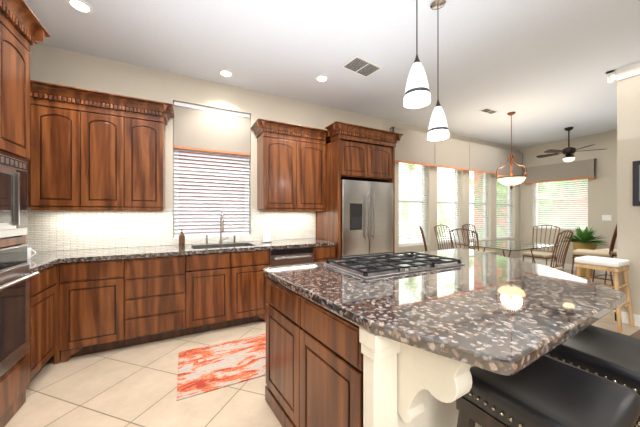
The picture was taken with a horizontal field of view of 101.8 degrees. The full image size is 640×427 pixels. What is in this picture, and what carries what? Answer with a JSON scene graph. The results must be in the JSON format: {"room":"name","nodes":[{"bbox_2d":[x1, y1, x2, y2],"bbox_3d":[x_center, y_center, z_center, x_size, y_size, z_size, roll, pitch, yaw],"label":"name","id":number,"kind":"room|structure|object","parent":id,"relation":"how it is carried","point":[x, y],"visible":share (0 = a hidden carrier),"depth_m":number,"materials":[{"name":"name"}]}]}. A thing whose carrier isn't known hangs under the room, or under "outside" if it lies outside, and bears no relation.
{"room":"kitchen and dining room","nodes":[
{"label":"kitchen and dining room","id":0,"kind":"room"},
{"bbox_2d":[179,229,184,245],"bbox_3d":[-1.678,0.289,3.159,0.068,0.199,0.075,0,0,-28],"label":"soap bottle","id":1,"kind":"object","parent":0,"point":[181,239],"visible":1,"depth_m":3.14,"materials":[{"name":"brown"}]},
{"bbox_2d":[29,43,519,258],"bbox_3d":[1.057,-0.215,4.834,10.000,3.050,0.200,0,0,-28],"label":"wall","id":2,"kind":"structure","parent":0,"point":[53,65],"depth_m":3.64,"materials":[{"name":"beige paint"}]},
{"bbox_2d":[26,80,165,207],"bbox_3d":[-2.270,-0.629,2.785,1.053,1.138,0.354,0,0,-28],"label":"upper cabinet","id":3,"kind":"object","parent":2,"relation":"attached to","point":[92,150],"depth_m":2.59,"materials":[{"name":"brown wood"}]},
{"bbox_2d":[115,228,129,237],"bbox_3d":[-2.259,0.220,2.975,0.140,0.114,0.006,0,0,-28],"label":"electrical outlet","id":4,"kind":"object","parent":2,"relation":"attached to","point":[122,232],"visible":1,"depth_m":2.97,"materials":[{"name":"white plastic"}]},
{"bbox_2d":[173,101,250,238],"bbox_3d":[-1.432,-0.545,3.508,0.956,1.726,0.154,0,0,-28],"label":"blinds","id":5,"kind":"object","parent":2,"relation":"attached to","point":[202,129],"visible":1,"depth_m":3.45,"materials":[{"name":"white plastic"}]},
{"bbox_2d":[250,119,327,210],"bbox_3d":[-0.431,-0.615,3.701,1.017,1.170,0.427,0,0,-28],"label":"upper cabinet","id":6,"kind":"object","parent":2,"relation":"attached to","point":[291,167],"visible":0.98,"depth_m":3.57,"materials":[{"name":"brown wood"}]},
{"bbox_2d":[399,163,428,246],"bbox_3d":[1.840,-0.250,5.214,0.836,1.776,0.150,0,0,-28],"label":"nook window","id":7,"kind":"structure","parent":2,"relation":"in","point":[423,210],"depth_m":5.21,"materials":[{"name":"white"}]},
{"bbox_2d":[437,168,462,243],"bbox_3d":[2.798,-0.250,5.713,0.836,1.776,0.150,0,0,-28],"label":"nook window","id":8,"kind":"structure","parent":2,"relation":"in","point":[455,221],"depth_m":5.72,"materials":[{"name":"white"}]},
{"bbox_2d":[390,127,522,175],"bbox_3d":[3.311,-1.268,5.833,4.480,0.644,0.106,0,0,-28],"label":"valance","id":9,"kind":"object","parent":2,"relation":"attached to","point":[415,147],"visible":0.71,"depth_m":5.54,"materials":[{"name":"beige fabric"}]},
{"bbox_2d":[469,172,490,240],"bbox_3d":[3.756,-0.250,6.211,0.836,1.776,0.150,0,0,-28],"label":"nook window","id":10,"kind":"structure","parent":2,"relation":"in","point":[483,235],"depth_m":6.25,"materials":[{"name":"white"}]},
{"bbox_2d":[496,175,514,238],"bbox_3d":[4.714,-0.250,6.710,0.836,1.776,0.150,0,0,-28],"label":"nook window","id":11,"kind":"structure","parent":2,"relation":"in","point":[503,230],"depth_m":6.71,"materials":[{"name":"white"}]},
{"bbox_2d":[5,269,639,426],"bbox_3d":[2.650,1.370,1.774,10.000,0.120,7.100,0,0,-28],"label":"floor","id":12,"kind":"structure","parent":0,"point":[133,386],"depth_m":1.89,"materials":[{"name":"beige tile"}]},
{"bbox_2d":[0,0,49,426],"bbox_3d":[-2.110,-0.006,1.337,0.742,2.628,0.974,0,0,-28],"label":"tall cabinet","id":13,"kind":"object","parent":12,"relation":"on","point":[22,29],"visible":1,"depth_m":1.66,"materials":[{"name":"brown wood"}]},
{"bbox_2d":[0,154,26,237],"bbox_3d":[-2.088,-0.102,1.348,0.600,0.495,0.706,0,0,-28],"label":"built-in microwave","id":14,"kind":"object","parent":13,"relation":"in","point":[13,196],"visible":1,"depth_m":1.63,"materials":[{"name":"grey metal"}]},
{"bbox_2d":[0,244,38,376],"bbox_3d":[-2.068,0.585,1.359,0.647,0.750,0.706,0,0,-28],"label":"wall oven","id":15,"kind":"object","parent":13,"relation":"in","point":[16,275],"visible":1,"depth_m":1.62,"materials":[{"name":"grey metal"}]},
{"bbox_2d":[27,264,65,381],"bbox_3d":[-2.422,0.872,1.911,0.717,0.873,0.522,0,0,-28],"label":"base cabinet","id":16,"kind":"object","parent":12,"relation":"on","point":[48,288],"depth_m":2.10,"materials":[{"name":"brown wood"}]},
{"bbox_2d":[62,256,125,360],"bbox_3d":[-2.217,0.872,2.620,0.495,0.873,0.694,0,0,-28],"label":"base cabinet","id":17,"kind":"object","parent":12,"relation":"on","point":[91,296],"depth_m":2.38,"materials":[{"name":"brown wood"}]},
{"bbox_2d":[27,248,81,271],"bbox_3d":[-2.593,0.410,2.173,0.663,0.040,1.144,0,0,-28],"label":"countertop","id":18,"kind":"structure","parent":17,"relation":"on","point":[40,259],"depth_m":2.25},
{"bbox_2d":[27,247,35,258],"bbox_3d":[-2.500,0.342,2.216,0.116,0.095,0.084,0,0,-28],"label":"mug","id":19,"kind":"object","parent":18,"relation":"on","point":[29,250],"visible":0.4,"depth_m":2.21,"materials":[{"name":"white ceramic"}]},
{"bbox_2d":[126,256,193,346],"bbox_3d":[-1.779,0.872,2.877,0.644,0.873,0.644,0,0,-28],"label":"base cabinet","id":20,"kind":"object","parent":12,"relation":"on","point":[159,289],"depth_m":2.61,"materials":[{"name":"brown wood"}]},
{"bbox_2d":[58,244,193,263],"bbox_3d":[-1.951,0.410,2.779,1.035,0.040,0.662,0,0,-28],"label":"countertop","id":21,"kind":"structure","parent":20,"relation":"on","point":[151,249],"depth_m":2.61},
{"bbox_2d":[191,212,255,254],"bbox_3d":[-1.197,0.294,3.208,0.692,0.632,0.489,0,0,-28],"label":"sink faucet","id":22,"kind":"object","parent":21,"relation":"on","point":[233,244],"visible":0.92,"depth_m":3.32,"materials":[{"name":"silver metal"}]},
{"bbox_2d":[194,260,237,333],"bbox_3d":[-1.322,0.969,3.114,0.510,0.678,0.644,0,0,-28],"label":"base cabinet","id":23,"kind":"object","parent":12,"relation":"on","point":[215,281],"depth_m":2.85,"materials":[{"name":"brown wood"}]},
{"bbox_2d":[177,333,265,400],"bbox_3d":[-0.791,1.305,2.322,0.840,0.008,0.710,0,0,-28],"label":"rug","id":24,"kind":"object","parent":12,"relation":"on","point":[204,369],"visible":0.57,"depth_m":2.23,"materials":[{"name":"fabric"}]},
{"bbox_2d":[234,256,269,324],"bbox_3d":[-0.977,0.969,3.294,0.511,0.678,0.644,0,0,-28],"label":"base cabinet","id":25,"kind":"object","parent":12,"relation":"on","point":[252,301],"depth_m":3.04,"materials":[{"name":"brown wood"}]},
{"bbox_2d":[258,247,312,266],"bbox_3d":[-0.472,0.873,3.505,0.570,0.870,0.636,0,0,-28],"label":"dishwasher","id":26,"kind":"object","parent":25,"relation":"in","point":[289,256],"visible":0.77,"depth_m":3.25,"materials":[{"name":"black metal"}]},
{"bbox_2d":[313,244,336,262],"bbox_3d":[-0.082,0.872,3.760,0.345,0.873,0.644,0,0,-28],"label":"base cabinet","id":27,"kind":"object","parent":12,"relation":"on","point":[319,254],"depth_m":3.47,"materials":[{"name":"brown wood"}]},
{"bbox_2d":[246,240,336,251],"bbox_3d":[-0.399,0.410,3.587,1.065,0.040,0.662,0,0,-28],"label":"countertop","id":28,"kind":"structure","parent":27,"relation":"on","point":[258,244],"depth_m":3.38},
{"bbox_2d":[261,217,271,242],"bbox_3d":[-0.724,0.216,3.535,0.150,0.346,0.150,0,0,-28],"label":"paper towel holder","id":29,"kind":"object","parent":28,"relation":"on","point":[266,231],"visible":1,"depth_m":3.49,"materials":[{"name":"white paper"}]},
{"bbox_2d":[316,121,402,258],"bbox_3d":[0.565,0.049,4.026,1.214,2.518,0.774,0,0,-28],"label":"tall cabinet","id":30,"kind":"object","parent":12,"relation":"on","point":[358,152],"visible":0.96,"depth_m":3.73,"materials":[{"name":"brown wood"}]},
{"bbox_2d":[341,179,392,257],"bbox_3d":[0.570,0.415,4.016,0.920,1.770,0.742,0,0,-28],"label":"refrigerator","id":31,"kind":"object","parent":12,"relation":"on","point":[366,218],"visible":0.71,"depth_m":3.71,"materials":[{"name":"grey metal"}]},
{"bbox_2d":[265,277,480,426],"bbox_3d":[0.804,0.871,1.730,2.034,0.875,1.324,0,0,-28],"label":"base cabinet","id":32,"kind":"object","parent":12,"relation":"on","point":[325,367],"visible":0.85,"depth_m":1.11,"materials":[{"name":"brown wood"}]},
{"bbox_2d":[263,248,625,374],"bbox_3d":[0.939,0.407,1.746,2.308,0.045,1.487,0,0,-28],"label":"countertop","id":33,"kind":"structure","parent":32,"relation":"on","point":[499,314],"depth_m":1.11,"materials":[{"name":"brown stone"}]},
{"bbox_2d":[324,252,464,278],"bbox_3d":[0.556,0.365,1.964,0.920,0.036,0.530,0,0,-28],"label":"gas cooktop","id":34,"kind":"object","parent":33,"relation":"in","point":[390,264],"visible":1,"depth_m":1.87,"materials":[{"name":"silver metal"}]},
{"bbox_2d":[419,226,426,250],"bbox_3d":[2.139,0.770,4.812,0.565,1.077,0.456,0,0,17],"label":"dining chair","id":35,"kind":"object","parent":12,"relation":"on","point":[423,237],"visible":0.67,"depth_m":4.73,"materials":[{"name":"brown metal"}]},
{"bbox_2d":[434,225,451,249],"bbox_3d":[2.659,0.770,5.221,0.456,1.077,0.565,0,0,-28],"label":"dining chair","id":36,"kind":"object","parent":12,"relation":"on","point":[443,237],"visible":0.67,"depth_m":5.40,"materials":[{"name":"brown metal"}]},
{"bbox_2d":[449,229,478,250],"bbox_3d":[2.430,0.770,4.140,0.565,1.077,0.456,0,0,-28],"label":"dining chair","id":37,"kind":"object","parent":12,"relation":"on","point":[463,238],"visible":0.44,"depth_m":4.01,"materials":[{"name":"brown metal"}]},
{"bbox_2d":[462,224,496,254],"bbox_3d":[3.458,0.770,5.637,0.456,1.077,0.565,0,0,-28],"label":"dining chair","id":38,"kind":"object","parent":12,"relation":"on","point":[491,252],"visible":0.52,"depth_m":5.75,"materials":[{"name":"brown metal"}]},
{"bbox_2d":[457,240,559,262],"bbox_3d":[3.420,0.934,4.734,1.600,0.752,1.000,0,0,-28],"label":"table","id":39,"kind":"object","parent":12,"relation":"on","point":[509,245],"visible":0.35,"depth_m":4.68,"materials":[{"name":"clear glass"}]},
{"bbox_2d":[523,225,559,265],"bbox_3d":[4.479,0.770,5.285,0.565,1.077,0.456,0,0,-28],"label":"dining chair","id":40,"kind":"object","parent":12,"relation":"on","point":[543,255],"visible":0.75,"depth_m":5.26,"materials":[{"name":"brown metal"}]},
{"bbox_2d":[456,355,639,426],"bbox_3d":[0.772,0.942,0.909,0.494,0.731,0.444,0,0,-28],"label":"bar stool","id":41,"kind":"object","parent":12,"relation":"on","point":[545,391],"visible":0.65,"depth_m":0.85,"materials":[{"name":"black leather"}]},
{"bbox_2d":[535,230,572,271],"bbox_3d":[3.368,0.770,3.903,0.456,1.077,0.565,0,0,-28],"label":"dining chair","id":42,"kind":"object","parent":12,"relation":"on","point":[559,267],"visible":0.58,"depth_m":3.73,"materials":[{"name":"brown metal"}]},
{"bbox_2d":[560,225,607,276],"bbox_3d":[5.562,0.780,5.510,0.647,1.056,0.766,0,0,-28],"label":"potted plant","id":43,"kind":"object","parent":12,"relation":"on","point":[584,239],"visible":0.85,"depth_m":5.44,"materials":[{"name":"green plant"}]},
{"bbox_2d":[545,325,639,426],"bbox_3d":[1.274,0.942,1.148,0.494,0.731,0.444,0,0,-23],"label":"bar stool","id":44,"kind":"object","parent":12,"relation":"on","point":[613,356],"visible":0.48,"depth_m":1.11,"materials":[{"name":"black leather"}]},
{"bbox_2d":[571,224,616,288],"bbox_3d":[4.237,0.660,3.984,0.456,1.296,0.565,0,0,-37],"label":"bar chair","id":45,"kind":"object","parent":12,"relation":"on","point":[586,252],"visible":0.52,"depth_m":3.90,"materials":[{"name":"beige fabric"}]},
{"bbox_2d":[592,248,616,283],"bbox_3d":[4.722,0.660,4.067,0.456,1.296,0.565,0,0,-23],"label":"bar chair","id":46,"kind":"object","parent":12,"relation":"on","point":[614,254],"visible":0.1,"depth_m":4.19,"materials":[{"name":"brown wood"}]},
{"bbox_2d":[574,256,634,332],"bbox_3d":[3.380,0.924,3.123,0.438,0.769,0.438,0,0,-28],"label":"stool","id":47,"kind":"object","parent":12,"relation":"on","point":[615,266],"visible":0.81,"depth_m":3.03,"materials":[{"name":"brown wood"}]},
{"bbox_2d":[24,0,639,147],"bbox_3d":[2.650,-1.800,1.774,10.000,0.120,7.100,0,0,-28],"label":"ceiling","id":48,"kind":"structure","parent":0,"point":[540,68],"depth_m":2.76,"materials":[{"name":"white paint"}]},
{"bbox_2d":[65,0,93,13],"bbox_3d":[-2.003,-1.734,2.170,0.176,0.011,0.176,0,0,-28],"label":"recessed light","id":49,"kind":"object","parent":48,"relation":"in","point":[82,6],"visible":1,"depth_m":2.17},
{"bbox_2d":[218,69,232,76],"bbox_3d":[-1.164,-1.734,3.220,0.176,0.011,0.176,0,0,-28],"label":"recessed light","id":50,"kind":"object","parent":48,"relation":"in","point":[224,73],"visible":1,"depth_m":3.21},
{"bbox_2d":[315,75,328,81],"bbox_3d":[0.026,-1.734,3.339,0.176,0.011,0.176,0,0,-28],"label":"recessed light","id":51,"kind":"object","parent":48,"relation":"in","point":[321,78],"visible":1,"depth_m":3.34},
{"bbox_2d":[341,55,381,77],"bbox_3d":[0.499,-1.731,3.088,0.420,0.015,0.270,0,0,-35],"label":"ceiling vent","id":52,"kind":"object","parent":48,"relation":"in","point":[359,65],"visible":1,"depth_m":3.07,"materials":[{"name":"grey metal"}]},
{"bbox_2d":[404,0,430,108],"bbox_3d":[0.626,-1.224,1.679,0.164,1.029,0.164,0,0,-28],"label":"pendant light","id":53,"kind":"object","parent":48,"relation":"hanging from","point":[417,93],"visible":1,"depth_m":1.64,"materials":[{"name":"white glass"}]},
{"bbox_2d":[427,0,448,140],"bbox_3d":[0.971,-1.179,2.139,0.164,1.119,0.164,0,0,-28],"label":"pendant light","id":54,"kind":"object","parent":48,"relation":"hanging from","point":[438,129],"visible":1,"depth_m":2.10,"materials":[{"name":"white glass"}]},
{"bbox_2d":[479,108,499,114],"bbox_3d":[2.869,-1.731,4.414,0.350,0.015,0.150,0,0,-28],"label":"ceiling vent","id":55,"kind":"object","parent":48,"relation":"in","point":[490,111],"visible":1,"depth_m":4.40,"materials":[{"name":"grey metal"}]},
{"bbox_2d":[495,112,527,189],"bbox_3d":[3.331,-1.075,4.481,0.456,1.329,0.474,0,0,-28],"label":"chandelier","id":56,"kind":"object","parent":48,"relation":"hanging from","point":[511,180],"visible":1,"depth_m":4.45,"materials":[{"name":"brown metal"}]},
{"bbox_2d":[536,127,602,161],"bbox_3d":[5.038,-1.392,5.313,1.055,0.694,1.008,0,0,-28],"label":"ceiling fan","id":57,"kind":"object","parent":48,"relation":"hanging from","point":[568,152],"visible":1,"depth_m":5.24,"materials":[{"name":"brown metal"}]},
{"bbox_2d":[520,130,616,264],"bbox_3d":[7.043,-0.215,3.948,0.200,3.050,6.900,0,0,-28],"label":"wall","id":58,"kind":"structure","parent":0,"point":[602,193],"depth_m":5.77,"materials":[{"name":"beige paint"}]},
{"bbox_2d":[524,159,596,183],"bbox_3d":[5.684,-0.980,6.229,0.100,0.420,1.320,0,0,-28],"label":"valance","id":59,"kind":"object","parent":58,"relation":"attached to","point":[580,169],"visible":0.9,"depth_m":6.11,"materials":[{"name":"beige fabric"}]},
{"bbox_2d":[534,179,587,229],"bbox_3d":[5.797,-0.355,6.287,0.150,1.466,1.036,0,0,-28],"label":"east window","id":60,"kind":"structure","parent":58,"relation":"in","point":[583,226],"depth_m":6.25,"materials":[{"name":"white"}]},
{"bbox_2d":[521,258,612,274],"bbox_3d":[6.901,1.245,3.987,0.015,0.130,6.700,0,0,-28],"label":"baseboard","id":61,"kind":"structure","parent":58,"relation":"attached to","point":[566,266],"depth_m":6.14,"materials":[{"name":"white wood"}]},
{"bbox_2d":[602,215,611,220],"bbox_3d":[6.099,0.090,5.531,0.010,0.120,0.140,0,0,-28],"label":"switch plate","id":62,"kind":"object","parent":58,"relation":"attached to","point":[606,217],"visible":1,"depth_m":5.52,"materials":[{"name":"white plastic"}]},
{"bbox_2d":[617,74,639,314],"bbox_3d":[4.669,-0.215,1.382,0.200,3.050,4.140,0,0,-28],"label":"wall","id":63,"kind":"structure","parent":0,"point":[628,154],"depth_m":3.09,"materials":[{"name":"beige paint"}]},
{"bbox_2d":[606,61,639,83],"bbox_3d":[4.652,-1.677,1.415,0.350,0.125,4.215,0,0,-28],"label":"crown molding","id":64,"kind":"structure","parent":63,"relation":"attached to","point":[624,72],"depth_m":3.10,"materials":[{"name":"white wood"}]},
{"bbox_2d":[615,311,639,326],"bbox_3d":[4.571,1.245,1.339,0.015,0.130,4.155,0,0,-28],"label":"baseboard","id":65,"kind":"structure","parent":63,"relation":"attached to","point":[625,317],"depth_m":3.09,"materials":[{"name":"white wood"}]},
{"bbox_2d":[633,161,639,205],"bbox_3d":[3.776,-0.350,2.845,0.031,0.520,0.460,0,0,-28],"label":"picture frame","id":66,"kind":"object","parent":63,"relation":"attached to","point":[636,183],"visible":0.9,"depth_m":3.02,"materials":[{"name":"black"}]},
{"bbox_2d":[630,329,639,338],"bbox_3d":[5.130,1.370,1.397,5.950,0.120,4.140,0,0,-28],"label":"floor","id":67,"kind":"structure","parent":0,"point":[636,334],"depth_m":2.81,"materials":[{"name":"beige tile"}]},
{"label":"outside","id":68,"kind":"structure","parent":0,"visible":0},
{"bbox_2d":[179,151,244,232],"bbox_3d":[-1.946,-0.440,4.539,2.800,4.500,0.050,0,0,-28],"label":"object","id":69,"kind":"structure","parent":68,"point":[211,189],"depth_m":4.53,"materials":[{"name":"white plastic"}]},
{"bbox_2d":[399,163,473,242],"bbox_3d":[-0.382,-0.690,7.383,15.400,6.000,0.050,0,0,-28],"label":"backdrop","id":70,"kind":"structure","parent":68,"point":[447,175],"depth_m":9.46,"materials":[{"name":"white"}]},
{"bbox_2d":[474,172,586,237],"bbox_3d":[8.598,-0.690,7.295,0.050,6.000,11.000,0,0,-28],"label":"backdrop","id":71,"kind":"structure","parent":68,"point":[476,177],"depth_m":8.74,"materials":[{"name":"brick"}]}
]}

